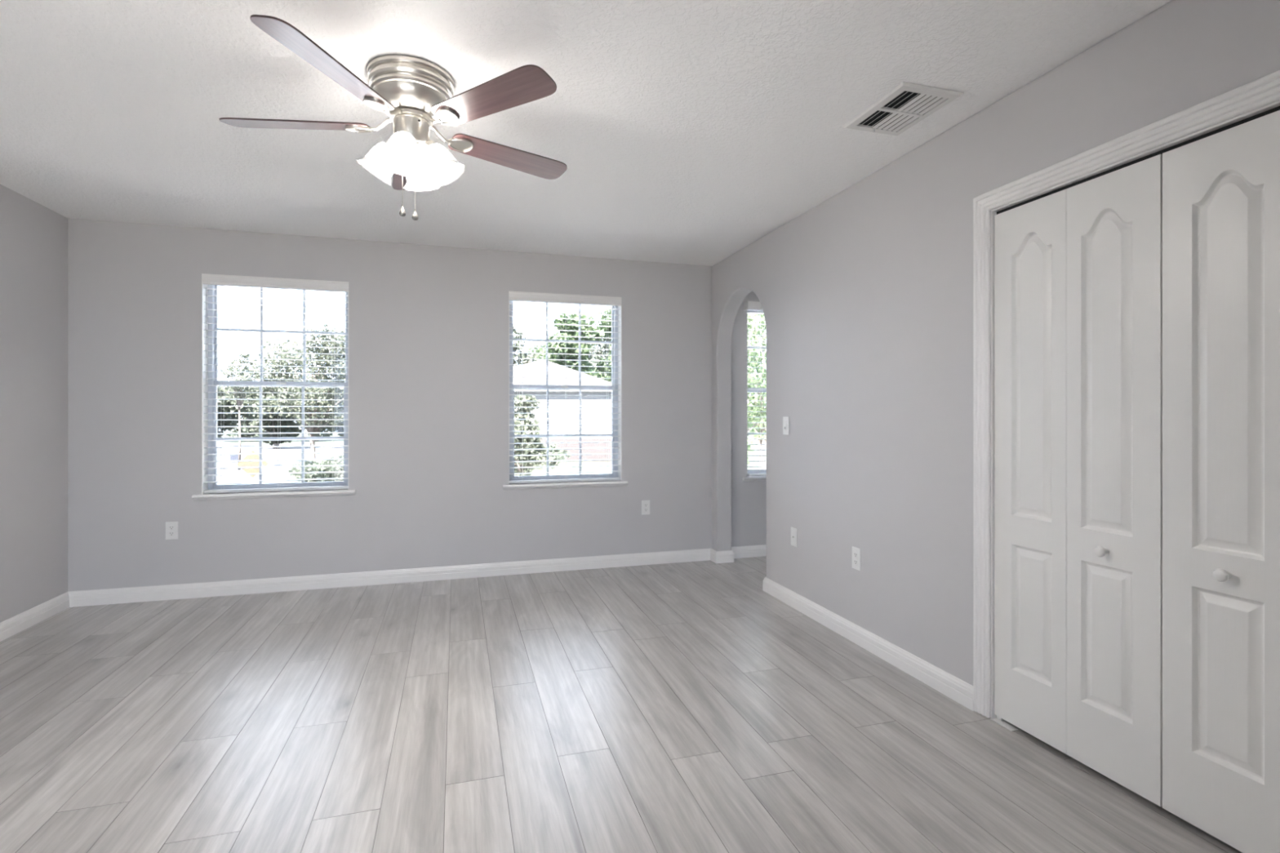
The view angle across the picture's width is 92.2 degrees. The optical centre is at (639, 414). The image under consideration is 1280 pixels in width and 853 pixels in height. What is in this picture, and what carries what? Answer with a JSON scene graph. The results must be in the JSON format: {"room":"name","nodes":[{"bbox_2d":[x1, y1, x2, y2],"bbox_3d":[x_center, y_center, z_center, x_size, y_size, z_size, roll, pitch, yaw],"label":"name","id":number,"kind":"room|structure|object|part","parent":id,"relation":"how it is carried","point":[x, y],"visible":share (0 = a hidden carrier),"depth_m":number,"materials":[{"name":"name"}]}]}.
{"room":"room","nodes":[
{"label":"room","id":0,"kind":"room"},
{"bbox_2d":[0,184,67,622],"bbox_3d":[-2.876,0.049,1.118,0.200,2.560,5.688,0,0,-17],"label":"wall","id":1,"kind":"structure","parent":0,"point":[33,237],"depth_m":3.55,"materials":[{"name":"grey paint"}]},
{"bbox_2d":[0,591,69,641],"bbox_3d":[-2.773,1.162,1.149,0.014,0.095,5.688,0,0,-17],"label":"baseboard","id":2,"kind":"structure","parent":1,"relation":"attached to","point":[10,627],"depth_m":3.54,"materials":[{"name":"white paint"}]},
{"bbox_2d":[67,218,766,591],"bbox_3d":[-0.491,0.049,4.902,6.936,2.560,0.200,0,0,-17],"label":"wall","id":3,"kind":"structure","parent":0,"point":[428,325],"depth_m":4.41,"materials":[{"name":"grey paint"}]},
{"bbox_2d":[165,521,177,539],"bbox_3d":[-3.060,0.760,4.027,0.070,0.115,0.007,0,0,-17],"label":"wall outlet","id":4,"kind":"object","parent":3,"relation":"attached to","point":[171,527],"visible":1,"depth_m":4.03,"materials":[{"name":"white plastic"}]},
{"bbox_2d":[168,531,174,536],"bbox_3d":[-3.059,0.780,4.025,0.033,0.033,0.003,0,0,-17],"label":"socket","id":5,"kind":"object","parent":4,"relation":"attached to","point":[171,533],"depth_m":4.02,"materials":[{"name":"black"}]},
{"bbox_2d":[168,524,174,529],"bbox_3d":[-3.059,0.741,4.025,0.033,0.033,0.003,0,0,-17],"label":"socket","id":6,"kind":"object","parent":4,"relation":"attached to","point":[171,526],"depth_m":4.02,"materials":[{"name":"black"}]},
{"bbox_2d":[191,273,355,500],"bbox_3d":[-2.493,-0.182,4.269,0.979,1.498,0.199,0,0,-17],"label":"window","id":7,"kind":"structure","parent":3,"relation":"in","point":[205,486],"depth_m":4.22,"materials":[{"name":"grey plastic"}]},
{"bbox_3d":[-2.516,-0.551,4.346,0.803,0.679,0.003,0,0,-17],"label":"glass","id":8,"kind":"part","parent":7,"relation":"part of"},
{"bbox_3d":[-2.484,0.549,4.237,0.979,0.036,0.134,0,0,-17],"label":"sill","id":9,"kind":"part","parent":7,"relation":"part of","materials":[{"name":"white paint"}]},
{"bbox_2d":[201,274,348,493],"bbox_3d":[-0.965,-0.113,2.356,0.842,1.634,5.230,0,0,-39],"label":"window blind","id":10,"kind":"object","parent":7,"relation":"attached to","point":[206,279],"visible":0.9,"depth_m":4.22,"materials":[{"name":"white plastic"}]},
{"bbox_3d":[-2.486,0.516,4.244,0.879,0.018,0.050,0,0,-17],"label":"rail","id":11,"kind":"part","parent":10,"relation":"part of","materials":[{"name":"white plastic"}]},
{"bbox_3d":[-2.486,-0.185,4.245,0.678,1.392,0.053,0,0,-17],"label":"ladder cord","id":12,"kind":"part","parent":10,"relation":"part of","materials":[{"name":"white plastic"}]},
{"bbox_3d":[-2.136,-0.448,4.317,0.002,0.845,0.002,0,0,37],"label":"pull cord","id":13,"kind":"part","parent":10,"relation":"part of","materials":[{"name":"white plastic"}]},
{"bbox_3d":[-2.122,-0.437,4.322,0.002,0.868,0.002,0,0,19],"label":"pull cord","id":14,"kind":"part","parent":10,"relation":"part of","materials":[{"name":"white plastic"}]},
{"bbox_3d":[-2.508,0.140,4.318,0.827,0.739,0.026,0,0,-17],"label":"sash","id":15,"kind":"part","parent":7,"relation":"part of","materials":[{"name":"clear glass"}]},
{"bbox_3d":[-2.516,-0.551,4.346,0.827,0.719,0.020,0,0,-17],"label":"sash","id":16,"kind":"part","parent":7,"relation":"part of","materials":[{"name":"clear glass"}]},
{"bbox_2d":[68,544,766,607],"bbox_3d":[-0.444,1.162,4.744,6.536,0.095,0.130,0,0,-17],"label":"baseboard","id":17,"kind":"structure","parent":3,"relation":"attached to","point":[193,590],"depth_m":4.40,"materials":[{"name":"white paint"}]},
{"bbox_2d":[502,290,627,489],"bbox_3d":[-0.587,-0.182,4.838,0.968,1.498,0.199,0,0,-17],"label":"window","id":18,"kind":"structure","parent":3,"relation":"in","point":[616,388],"depth_m":4.88,"materials":[{"name":"grey plastic"}]},
{"bbox_3d":[-0.610,-0.551,4.915,0.816,0.719,0.020,0,0,-17],"label":"sash","id":19,"kind":"part","parent":18,"relation":"part of","materials":[{"name":"clear glass"}]},
{"bbox_3d":[-0.602,0.140,4.887,0.816,0.739,0.026,0,0,-17],"label":"sash","id":20,"kind":"part","parent":18,"relation":"part of","materials":[{"name":"clear glass"}]},
{"bbox_2d":[509,291,621,483],"bbox_3d":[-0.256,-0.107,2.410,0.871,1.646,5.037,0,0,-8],"label":"window blind","id":21,"kind":"object","parent":18,"relation":"attached to","point":[522,296],"visible":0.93,"depth_m":4.79,"materials":[{"name":"white plastic"}]},
{"bbox_3d":[-0.580,-0.185,4.814,0.670,1.392,0.053,0,0,-17],"label":"ladder cord","id":22,"kind":"part","parent":21,"relation":"part of","materials":[{"name":"white fabric"}]},
{"bbox_3d":[-0.580,0.516,4.813,0.868,0.018,0.050,0,0,-17],"label":"rail","id":23,"kind":"part","parent":21,"relation":"part of","materials":[{"name":"white plastic"}]},
{"bbox_3d":[-0.217,-0.461,4.890,0.002,0.820,0.002,0,0,37],"label":"pull cord","id":24,"kind":"part","parent":21,"relation":"part of","materials":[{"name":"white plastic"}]},
{"bbox_3d":[-0.578,0.549,4.807,0.968,0.036,0.134,0,0,-17],"label":"sill","id":25,"kind":"part","parent":18,"relation":"part of","materials":[{"name":"white paint"}]},
{"bbox_2d":[641,500,649,515],"bbox_3d":[0.046,0.749,4.954,0.070,0.115,0.007,0,0,-17],"label":"wall outlet","id":26,"kind":"object","parent":3,"relation":"attached to","point":[645,504],"visible":1,"depth_m":4.95,"materials":[{"name":"white plastic"}]},
{"bbox_2d":[742,309,766,481],"bbox_3d":[1.309,-0.182,5.404,0.966,1.498,0.199,0,0,-17],"label":"window","id":27,"kind":"structure","parent":3,"relation":"in","point":[747,478],"depth_m":5.33,"materials":[{"name":"grey plastic"}]},
{"bbox_3d":[1.319,0.549,5.373,0.966,0.036,0.134,0,0,-17],"label":"sill","id":28,"kind":"part","parent":27,"relation":"part of","materials":[{"name":"white paint"}]},
{"bbox_2d":[743,301,766,476],"bbox_3d":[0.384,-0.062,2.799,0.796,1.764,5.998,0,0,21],"label":"window blind","id":29,"kind":"object","parent":27,"relation":"attached to","point":[748,304],"visible":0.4,"depth_m":5.18,"materials":[{"name":"white plastic"}]},
{"bbox_3d":[1.340,0.512,5.301,0.910,0.018,0.050,0,0,-17],"label":"rail","id":30,"kind":"part","parent":29,"relation":"part of","materials":[{"name":"white plastic"}]},
{"bbox_3d":[1.340,-0.194,5.302,0.702,1.402,0.053,0,0,-17],"label":"ladder cord","id":31,"kind":"part","parent":29,"relation":"part of","materials":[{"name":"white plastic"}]},
{"bbox_3d":[1.286,-0.551,5.481,0.814,0.719,0.020,0,0,-17],"label":"sash","id":32,"kind":"part","parent":27,"relation":"part of","materials":[{"name":"grey plastic"}]},
{"bbox_3d":[1.295,0.140,5.454,0.814,0.739,0.026,0,0,-17],"label":"sash","id":33,"kind":"part","parent":27,"relation":"part of","materials":[{"name":"grey plastic"}]},
{"bbox_2d":[0,0,1172,266],"bbox_3d":[0.351,-1.291,2.082,6.936,0.120,6.088,0,0,-17],"label":"ceiling","id":34,"kind":"structure","parent":0,"point":[684,131],"depth_m":2.44,"materials":[{"name":"white paint"}]},
{"bbox_2d":[218,14,567,220],"bbox_3d":[-0.862,-0.962,2.285,1.256,0.536,1.233,0,0,-17],"label":"ceiling fan","id":35,"kind":"object","parent":34,"relation":"hanging from","point":[415,93],"visible":1,"depth_m":2.16,"materials":[{"name":"silver metal"}]},
{"bbox_3d":[-1.238,-1.046,2.227,0.505,0.006,0.132,0,13,-4],"label":"blade","id":36,"kind":"part","parent":35,"relation":"part of","materials":[{"name":"brown wood"}]},
{"bbox_3d":[-0.933,-1.046,1.864,0.132,0.006,0.505,13,3,14],"label":"blade","id":37,"kind":"part","parent":35,"relation":"part of","materials":[{"name":"brown wood"}]},
{"bbox_3d":[-0.941,-0.931,2.251,0.114,0.113,0.103,0,0,-17],"label":"lamp shade","id":38,"kind":"part","parent":35,"relation":"part of","materials":[{"name":"white glass"}]},
{"bbox_3d":[-0.987,-1.046,2.628,0.132,0.006,0.505,-14,5,-21],"label":"blade","id":39,"kind":"part","parent":35,"relation":"part of","materials":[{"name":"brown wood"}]},
{"bbox_3d":[-0.832,-0.931,2.150,0.103,0.113,0.114,0,0,-17],"label":"lamp shade","id":40,"kind":"part","parent":35,"relation":"part of","materials":[{"name":"white glass"}]},
{"bbox_3d":[-0.832,-0.939,2.159,0.048,0.078,0.065,0,0,-17],"label":"bulb","id":41,"kind":"part","parent":35,"relation":"part of","materials":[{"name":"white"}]},
{"bbox_3d":[-0.806,-0.844,2.209,0.003,0.224,0.002,0,0,-17],"label":"pull chain","id":42,"kind":"part","parent":35,"relation":"part of","materials":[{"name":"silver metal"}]},
{"bbox_3d":[-0.840,-0.931,2.360,0.103,0.113,0.114,0,0,-17],"label":"lamp shade","id":43,"kind":"part","parent":35,"relation":"part of","materials":[{"name":"white glass"}]},
{"bbox_3d":[-0.773,-0.980,2.256,0.070,0.052,0.052,0,0,-17],"label":"lamp arm","id":44,"kind":"part","parent":35,"relation":"part of","materials":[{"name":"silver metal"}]},
{"bbox_3d":[-0.732,-0.931,2.259,0.114,0.113,0.103,0,0,-17],"label":"lamp shade","id":45,"kind":"part","parent":35,"relation":"part of","materials":[{"name":"white glass"}]},
{"bbox_3d":[-0.495,-1.046,2.042,0.505,0.006,0.132,0,-13,32],"label":"blade","id":46,"kind":"part","parent":35,"relation":"part of","materials":[{"name":"brown wood"}]},
{"bbox_3d":[-0.528,-1.046,2.514,0.505,0.006,0.132,0,-13,-40],"label":"blade","id":47,"kind":"part","parent":35,"relation":"part of","materials":[{"name":"brown wood"}]},
{"bbox_2d":[842,81,964,135],"bbox_3d":[1.053,-1.217,2.496,0.278,0.026,0.370,0,0,-17],"label":"ceiling vent","id":48,"kind":"object","parent":34,"relation":"in","point":[908,104],"visible":1,"depth_m":2.47,"materials":[{"name":"white metal"}]},
{"bbox_2d":[0,555,1242,852],"bbox_3d":[0.365,1.269,2.034,6.736,0.120,5.788,0,0,-17],"label":"floor","id":49,"kind":"structure","parent":0,"point":[687,707],"depth_m":2.32,"materials":[{"name":"grey laminate"}]},
{"bbox_2d":[990,715,1017,731],"bbox_3d":[1.418,1.199,2.400,0.034,0.020,0.098,0,0,-17],"label":"bracket","id":50,"kind":"object","parent":49,"relation":"on","point":[998,720],"visible":0.99,"depth_m":2.40,"materials":[{"name":"white plastic"}]},
{"bbox_2d":[711,0,1279,717],"bbox_3d":[1.468,-0.011,2.415,0.132,2.440,5.688,0,0,-17],"label":"wall","id":51,"kind":"structure","parent":0,"point":[865,295],"depth_m":2.93,"materials":[{"name":"grey paint"}]},
{"bbox_2d":[782,416,789,435],"bbox_3d":[0.933,0.073,3.953,0.012,0.115,0.070,0,0,-17],"label":"light switch","id":52,"kind":"object","parent":51,"relation":"attached to","point":[785,420],"visible":1,"depth_m":3.95,"materials":[{"name":"white plastic"}]},
{"bbox_3d":[0.934,0.073,3.953,0.004,0.066,0.033,0,0,-17],"label":"switch frame","id":53,"kind":"part","parent":52,"relation":"part of","materials":[{"name":"white plastic"}]},
{"bbox_2d":[791,526,797,546],"bbox_3d":[0.961,0.768,3.859,0.013,0.115,0.070,0,0,-17],"label":"cable plate","id":54,"kind":"object","parent":51,"relation":"attached to","point":[793,531],"visible":1,"depth_m":3.85,"materials":[{"name":"white plastic"}]},
{"bbox_2d":[852,546,860,570],"bbox_3d":[1.143,0.763,3.259,0.007,0.115,0.070,0,0,-17],"label":"wall outlet","id":55,"kind":"object","parent":51,"relation":"attached to","point":[855,551],"visible":1,"depth_m":3.25,"materials":[{"name":"white plastic"}]},
{"bbox_2d":[853,559,857,565],"bbox_3d":[1.141,0.783,3.259,0.003,0.033,0.033,0,0,-17],"label":"socket","id":56,"kind":"object","parent":55,"relation":"attached to","point":[855,561],"depth_m":3.26,"materials":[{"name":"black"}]},
{"bbox_2d":[853,551,857,558],"bbox_3d":[1.141,0.744,3.259,0.003,0.033,0.033,0,0,-17],"label":"socket","id":57,"kind":"object","parent":55,"relation":"attached to","point":[855,553],"depth_m":3.26,"materials":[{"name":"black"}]},
{"bbox_2d":[762,577,973,711],"bbox_3d":[1.169,1.162,3.391,0.146,0.095,1.795,0,0,-17],"label":"baseboard","id":58,"kind":"structure","parent":51,"relation":"attached to","point":[959,691],"depth_m":3.06,"materials":[{"name":"white paint"}]},
{"bbox_2d":[994,154,1162,806],"bbox_3d":[1.488,0.200,2.151,0.066,1.974,0.600,0,0,-17],"label":"door","id":59,"kind":"structure","parent":51,"relation":"in","point":[1078,268],"depth_m":2.10,"materials":[{"name":"white paint"}]},
{"bbox_3d":[1.511,0.449,2.018,0.034,0.036,0.036,0,0,-17],"label":"knob","id":60,"kind":"part","parent":59,"relation":"part of","materials":[{"name":"white ceramic"}]},
{"bbox_2d":[973,70,1279,719],"bbox_3d":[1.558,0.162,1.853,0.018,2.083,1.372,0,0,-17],"label":"trim","id":61,"kind":"structure","parent":51,"relation":"attached to","point":[1264,91],"depth_m":2.44,"materials":[{"name":"white paint"}]},
{"bbox_2d":[996,106,1279,214],"bbox_3d":[1.599,-0.794,1.865,0.024,0.016,1.214,0,0,-17],"label":"door track","id":62,"kind":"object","parent":51,"relation":"attached to","point":[1277,108],"depth_m":1.90,"materials":[{"name":"black metal"}]},
{"bbox_2d":[1162,110,1279,852],"bbox_3d":[1.661,0.200,1.572,0.066,1.974,0.600,0,0,-17],"label":"door","id":63,"kind":"structure","parent":51,"relation":"in","point":[1221,190],"depth_m":1.72,"materials":[{"name":"white paint"}]},
{"bbox_3d":[1.606,0.443,1.700,0.034,0.036,0.036,0,0,-17],"label":"knob","id":64,"kind":"part","parent":63,"relation":"part of","materials":[{"name":"white ceramic"}]},
{"label":"outside","id":65,"kind":"structure","parent":0,"visible":0},
{"bbox_2d":[217,431,766,475],"bbox_3d":[-15.013,2.184,50.275,80.000,1.250,95.062,0,0,-17],"label":"lawn","id":66,"kind":"structure","parent":65,"point":[306,442],"depth_m":20.23,"materials":[{"name":"green plant"}]},
{"bbox_2d":[217,386,252,437],"bbox_3d":[-34.844,-0.457,50.461,5.268,6.690,4.607,0,0,-34],"label":"tree","id":67,"kind":"object","parent":66,"relation":"on","point":[220,395],"visible":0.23,"depth_m":50.16,"materials":[{"name":"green plant"}]},
{"bbox_2d":[220,351,257,470],"bbox_3d":[-20.267,-0.187,31.099,1.724,6.095,1.595,0,0,44],"label":"slender tree","id":68,"kind":"object","parent":66,"relation":"on","point":[239,402],"visible":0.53,"depth_m":30.96,"materials":[{"name":"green plant"}]},
{"bbox_2d":[220,379,266,441],"bbox_3d":[-40.980,-0.200,63.716,5.536,7.209,6.706,0,0,35],"label":"tree","id":69,"kind":"object","parent":66,"relation":"on","point":[243,423],"visible":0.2,"depth_m":63.21,"materials":[{"name":"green plant"}]},
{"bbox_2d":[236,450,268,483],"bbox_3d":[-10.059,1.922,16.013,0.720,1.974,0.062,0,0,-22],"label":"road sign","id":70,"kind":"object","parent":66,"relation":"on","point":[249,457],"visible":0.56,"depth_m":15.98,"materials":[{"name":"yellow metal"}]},
{"bbox_2d":[245,374,310,448],"bbox_3d":[-29.088,-0.203,49.622,5.126,6.182,4.760,0,0,-17],"label":"tree","id":71,"kind":"object","parent":66,"relation":"on","point":[256,396],"visible":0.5,"depth_m":49.20,"materials":[{"name":"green plant"}]},
{"bbox_2d":[233,323,345,457],"bbox_3d":[-12.900,-0.422,25.093,5.463,6.573,5.243,0,0,-45],"label":"oak tree","id":72,"kind":"object","parent":66,"relation":"on","point":[299,363],"visible":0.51,"depth_m":24.56,"materials":[{"name":"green plant"}]},
{"bbox_2d":[287,454,343,482],"bbox_3d":[-7.301,1.903,14.477,1.798,1.917,1.486,0,0,23],"label":"bush","id":73,"kind":"object","parent":66,"relation":"on","point":[325,462],"visible":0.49,"depth_m":13.91,"materials":[{"name":"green plant"}]},
{"bbox_2d":[299,375,337,441],"bbox_3d":[-33.719,-0.752,63.498,6.016,7.341,6.487,0,0,32],"label":"tree","id":74,"kind":"object","parent":66,"relation":"on","point":[322,431],"visible":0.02,"depth_m":64.13,"materials":[{"name":"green plant"}]},
{"bbox_2d":[308,368,345,436],"bbox_3d":[-23.491,-0.497,50.187,5.530,6.771,5.139,0,0,7],"label":"tree","id":75,"kind":"object","parent":66,"relation":"on","point":[339,423],"visible":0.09,"depth_m":49.31,"materials":[{"name":"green plant"}]},
{"bbox_2d":[513,324,538,366],"bbox_3d":[-7.386,-1.883,35.931,3.019,7.101,2.840,0,0,36],"label":"tree","id":76,"kind":"object","parent":66,"relation":"on","point":[531,356],"visible":0.11,"depth_m":35.55,"materials":[{"name":"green plant"}]},
{"bbox_2d":[514,393,551,475],"bbox_3d":[-1.873,0.875,9.220,0.816,2.382,1.117,0,0,40],"label":"tree","id":77,"kind":"object","parent":66,"relation":"on","point":[526,410],"visible":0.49,"depth_m":9.13,"materials":[{"name":"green plant"}]},
{"bbox_2d":[527,343,558,363],"bbox_3d":[-6.778,-1.867,45.972,4.939,7.069,3.752,0,0,42],"label":"tree","id":78,"kind":"object","parent":66,"relation":"on","point":[541,350],"visible":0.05,"depth_m":45.44,"materials":[{"name":"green plant"}]},
{"bbox_2d":[543,443,570,475],"bbox_3d":[-1.529,1.184,11.014,0.529,1.328,0.524,0,0,5],"label":"shrub","id":79,"kind":"object","parent":66,"relation":"on","point":[550,446],"visible":0.43,"depth_m":10.94,"materials":[{"name":"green plant"}]},
{"bbox_2d":[513,360,611,461],"bbox_3d":[-3.763,-0.206,24.000,6.440,3.870,6.440,0,0,0],"label":"house","id":80,"kind":"structure","parent":66,"relation":"on","point":[531,376],"depth_m":21.00,"materials":[{"name":"grey paint"}]},
{"bbox_2d":[543,311,604,379],"bbox_3d":[-3.774,-2.053,35.039,3.593,7.441,3.577,0,0,-17],"label":"tree","id":81,"kind":"object","parent":66,"relation":"on","point":[587,370],"visible":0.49,"depth_m":34.32,"materials":[{"name":"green plant"}]},
{"bbox_2d":[586,324,611,377],"bbox_3d":[-3.282,-2.642,46.756,3.926,8.621,4.431,0,0,36],"label":"tree","id":82,"kind":"object","parent":66,"relation":"on","point":[604,346],"visible":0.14,"depth_m":46.29,"materials":[{"name":"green plant"}]},
{"bbox_2d":[595,306,611,382],"bbox_3d":[-0.966,-2.460,38.323,4.045,8.258,3.787,0,0,-17],"label":"tree","id":83,"kind":"object","parent":66,"relation":"on","point":[607,311],"visible":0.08,"depth_m":37.48,"materials":[{"name":"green plant"}]},
{"bbox_2d":[747,313,766,464],"bbox_3d":[1.468,-0.385,11.071,2.561,4.099,2.839,0,0,14],"label":"tree","id":84,"kind":"object","parent":66,"relation":"on","point":[750,371],"visible":0.06,"depth_m":10.75,"materials":[{"name":"green plant"}]},
{"bbox_2d":[747,313,766,469],"bbox_3d":[2.401,-0.736,13.866,2.119,4.804,3.252,0,0,-33],"label":"tree","id":85,"kind":"object","parent":66,"relation":"on","point":[763,425],"visible":0.03,"depth_m":13.79,"materials":[{"name":"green plant"}]},
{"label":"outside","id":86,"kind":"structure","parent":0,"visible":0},
{"bbox_2d":[217,443,343,479],"bbox_3d":[-25.146,2.789,35.280,24.000,0.001,48.000,0,0,-17],"label":"road","id":87,"kind":"structure","parent":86,"point":[317,449],"depth_m":42.08,"materials":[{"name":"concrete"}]},
{"bbox_2d":[229,452,241,460],"bbox_3d":[-23.626,2.534,36.000,0.500,0.550,0.500,0,0,-17],"label":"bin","id":88,"kind":"object","parent":87,"relation":"on","point":[233,457],"visible":0.61,"depth_m":35.79,"materials":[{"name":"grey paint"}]},
{"bbox_2d":[217,478,268,484],"bbox_3d":[-22.555,2.729,24.535,19.786,0.277,1.018,0,0,-1],"label":"kerb","id":89,"kind":"object","parent":87,"relation":"on","point":[244,482],"visible":0.1,"depth_m":24.43,"materials":[{"name":"grey paint"}]},
{"bbox_2d":[257,457,338,483],"bbox_3d":[-9.768,2.099,18.990,1.800,1.420,4.420,0,0,-1],"label":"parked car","id":90,"kind":"object","parent":87,"relation":"on","point":[274,477],"visible":0.02,"depth_m":17.62,"materials":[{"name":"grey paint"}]}
]}

